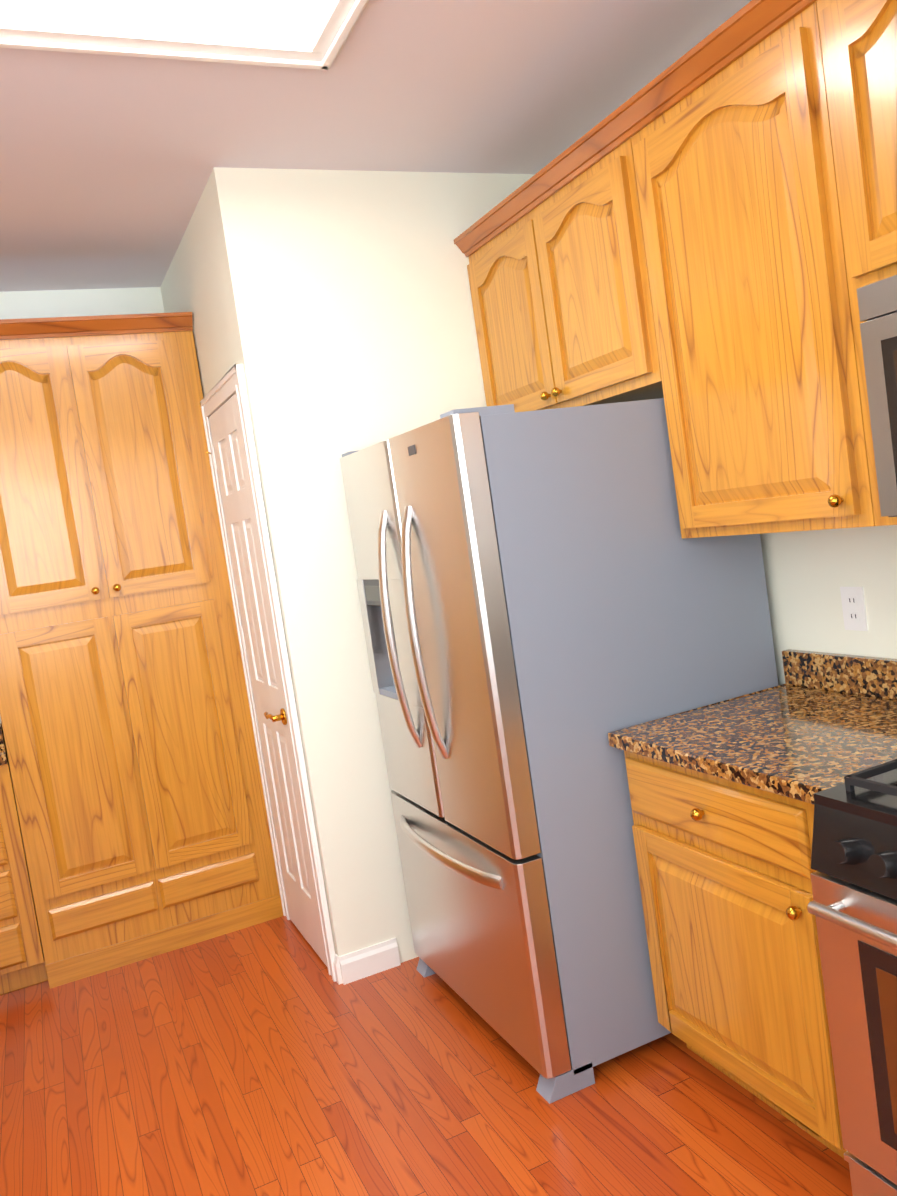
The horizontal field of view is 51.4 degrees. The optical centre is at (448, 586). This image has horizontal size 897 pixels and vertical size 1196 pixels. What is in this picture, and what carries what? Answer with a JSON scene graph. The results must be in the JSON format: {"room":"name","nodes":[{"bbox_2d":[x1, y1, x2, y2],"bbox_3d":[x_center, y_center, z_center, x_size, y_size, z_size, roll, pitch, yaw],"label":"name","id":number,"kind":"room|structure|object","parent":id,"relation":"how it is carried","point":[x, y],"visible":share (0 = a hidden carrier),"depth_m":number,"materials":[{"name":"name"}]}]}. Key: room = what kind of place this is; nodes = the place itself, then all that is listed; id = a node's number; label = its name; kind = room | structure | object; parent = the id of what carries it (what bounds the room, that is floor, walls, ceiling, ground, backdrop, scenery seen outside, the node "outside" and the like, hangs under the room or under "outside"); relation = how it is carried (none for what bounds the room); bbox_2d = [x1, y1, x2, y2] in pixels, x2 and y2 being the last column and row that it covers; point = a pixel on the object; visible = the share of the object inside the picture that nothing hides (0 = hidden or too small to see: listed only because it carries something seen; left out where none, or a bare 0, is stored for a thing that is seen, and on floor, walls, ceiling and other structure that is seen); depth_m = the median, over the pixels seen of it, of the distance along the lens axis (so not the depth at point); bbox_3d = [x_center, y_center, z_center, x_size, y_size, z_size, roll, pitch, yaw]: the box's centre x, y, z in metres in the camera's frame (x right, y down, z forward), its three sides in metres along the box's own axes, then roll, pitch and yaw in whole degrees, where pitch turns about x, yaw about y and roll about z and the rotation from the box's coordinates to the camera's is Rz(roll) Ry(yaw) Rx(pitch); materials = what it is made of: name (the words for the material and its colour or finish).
{"room":"kitchen","nodes":[
{"label":"kitchen","id":0,"kind":"room"},
{"bbox_2d":[0,287,164,318],"bbox_3d":[-1.792,0.116,4.061,1.473,2.740,0.100,-10,4,-24],"label":"wall","id":1,"kind":"structure","parent":0,"point":[60,303],"depth_m":4.08,"materials":[{"name":"white paint"}]},
{"bbox_2d":[0,0,751,291],"bbox_3d":[-1.449,-1.081,-0.030,6.380,0.100,7.830,-10,4,-24],"label":"ceiling","id":2,"kind":"structure","parent":0,"point":[108,163],"depth_m":2.72,"materials":[{"name":"white paint"}]},
{"bbox_2d":[0,0,368,69],"bbox_3d":[-0.801,-1.246,1.938,1.316,0.034,0.480,-10,4,-24],"label":"ceiling light panel","id":3,"kind":"object","parent":2,"relation":"attached to","point":[310,34],"visible":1,"depth_m":2.16,"materials":[{"name":"white plastic"}]},
{"bbox_2d":[0,916,852,1195],"bbox_3d":[-1.042,1.723,0.170,6.380,0.100,7.830,-10,4,-24],"label":"floor","id":4,"kind":"structure","parent":0,"point":[270,1058],"depth_m":2.52,"materials":[{"name":"red wood"}]},
{"bbox_2d":[0,760,47,994],"bbox_3d":[-1.883,1.112,3.607,0.477,0.864,0.661,-10,4,-24],"label":"base cabinet","id":5,"kind":"object","parent":4,"relation":"on","point":[22,963],"visible":0.79,"depth_m":3.43,"materials":[{"name":"brown wood"}]},
{"bbox_2d":[0,312,283,988],"bbox_3d":[-1.391,0.218,3.821,0.962,2.457,0.659,-10,4,-24],"label":"pantry cabinet","id":6,"kind":"object","parent":4,"relation":"on","point":[126,720],"visible":0.98,"depth_m":3.56,"materials":[{"name":"brown wood"}]},
{"bbox_2d":[160,167,534,962],"bbox_3d":[-0.268,-0.101,4.010,1.300,2.740,1.440,-10,4,-24],"label":"wall bump-out","id":7,"kind":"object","parent":4,"relation":"on","point":[332,311],"visible":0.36,"depth_m":3.18,"materials":[{"name":"white paint"}]},
{"bbox_2d":[200,364,335,981],"bbox_3d":[-0.681,0.314,3.457,0.022,2.121,0.713,-10,4,-24],"label":"door frame","id":8,"kind":"structure","parent":7,"relation":"attached to","point":[227,386],"depth_m":3.19,"materials":[{"name":"white wood"}]},
{"bbox_2d":[207,394,326,965],"bbox_3d":[-0.700,0.349,3.460,0.063,2.031,0.576,-10,4,-24],"label":"closet door","id":9,"kind":"structure","parent":8,"relation":"attached to","point":[231,467],"depth_m":3.45,"materials":[{"name":"white wood"}]},
{"bbox_2d":[333,938,400,984],"bbox_3d":[-0.284,1.296,3.231,0.224,0.095,0.044,-10,4,-24],"label":"baseboard","id":10,"kind":"structure","parent":7,"relation":"attached to","point":[365,962],"depth_m":3.21,"materials":[{"name":"white wood"}]},
{"bbox_2d":[340,398,777,1103],"bbox_3d":[0.334,0.378,2.908,0.970,1.777,0.911,-10,4,-24],"label":"refrigerator","id":11,"kind":"object","parent":4,"relation":"on","point":[550,600],"visible":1,"depth_m":2.46,"materials":[{"name":"silver metal"}]},
{"bbox_2d":[624,750,846,1158],"bbox_3d":[0.920,0.801,2.257,0.662,0.864,0.733,-10,4,-24],"label":"base cabinet","id":12,"kind":"object","parent":4,"relation":"on","point":[725,870],"visible":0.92,"depth_m":2.12,"materials":[{"name":"brown wood"}]},
{"bbox_2d":[608,649,896,803],"bbox_3d":[0.854,0.302,2.227,0.650,0.137,0.738,-10,4,-24],"label":"countertop","id":13,"kind":"structure","parent":12,"relation":"on","point":[816,722],"depth_m":2.25,"materials":[{"name":"stone"}]},
{"bbox_2d":[807,759,896,1195],"bbox_3d":[1.141,0.667,1.535,0.747,1.168,0.752,-10,4,-24],"label":"range","id":14,"kind":"object","parent":4,"relation":"on","point":[852,907],"visible":1,"depth_m":1.67,"materials":[{"name":"silver metal"}]},
{"bbox_3d":[-2.152,1.251,2.207,1.178,0.869,2.471,-10,4,-24],"label":"base cabinet","id":15,"kind":"object","parent":4,"relation":"on","visible":0},
{"bbox_2d":[0,716,7,764],"bbox_3d":[-2.059,0.810,2.371,1.697,0.325,2.769,-10,4,-24],"label":"countertop","id":16,"kind":"structure","parent":15,"relation":"on","point":[3,756],"depth_m":3.39,"materials":[{"name":"stone"}]},
{"bbox_2d":[760,1,896,685],"bbox_3d":[1.259,-0.184,2.059,0.100,2.740,3.370,-10,4,-24],"label":"wall","id":17,"kind":"structure","parent":0,"point":[809,574],"depth_m":2.52,"materials":[{"name":"white paint"}]},
{"bbox_2d":[454,120,641,411],"bbox_3d":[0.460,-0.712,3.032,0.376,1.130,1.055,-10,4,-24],"label":"upper cabinet","id":18,"kind":"object","parent":17,"relation":"attached to","point":[547,281],"depth_m":2.86,"materials":[{"name":"brown wood"}]},
{"bbox_2d":[603,0,845,538],"bbox_3d":[0.807,-0.707,2.263,0.376,1.130,0.633,-10,4,-24],"label":"upper cabinet","id":19,"kind":"object","parent":17,"relation":"attached to","point":[700,238],"depth_m":2.19,"materials":[{"name":"brown wood"}]},
{"bbox_2d":[786,0,896,527],"bbox_3d":[1.125,-0.703,1.554,0.376,1.130,0.920,-10,4,-24],"label":"upper cabinet","id":20,"kind":"object","parent":17,"relation":"attached to","point":[843,53],"depth_m":1.89,"materials":[{"name":"brown wood"}]},
{"bbox_2d":[857,275,896,516],"bbox_3d":[1.150,-0.385,1.557,0.430,0.454,0.784,-10,4,-24],"label":"microwave","id":21,"kind":"object","parent":20,"relation":"attached to","point":[877,303],"visible":1,"depth_m":1.81,"materials":[{"name":"grey metal"}]},
{"bbox_2d":[840,587,867,630],"bbox_3d":[1.066,0.059,2.451,0.007,0.116,0.072,-10,4,-24],"label":"electrical outlet","id":22,"kind":"object","parent":17,"relation":"attached to","point":[854,608],"visible":1,"depth_m":2.45,"materials":[{"name":"white plastic"}]}
]}

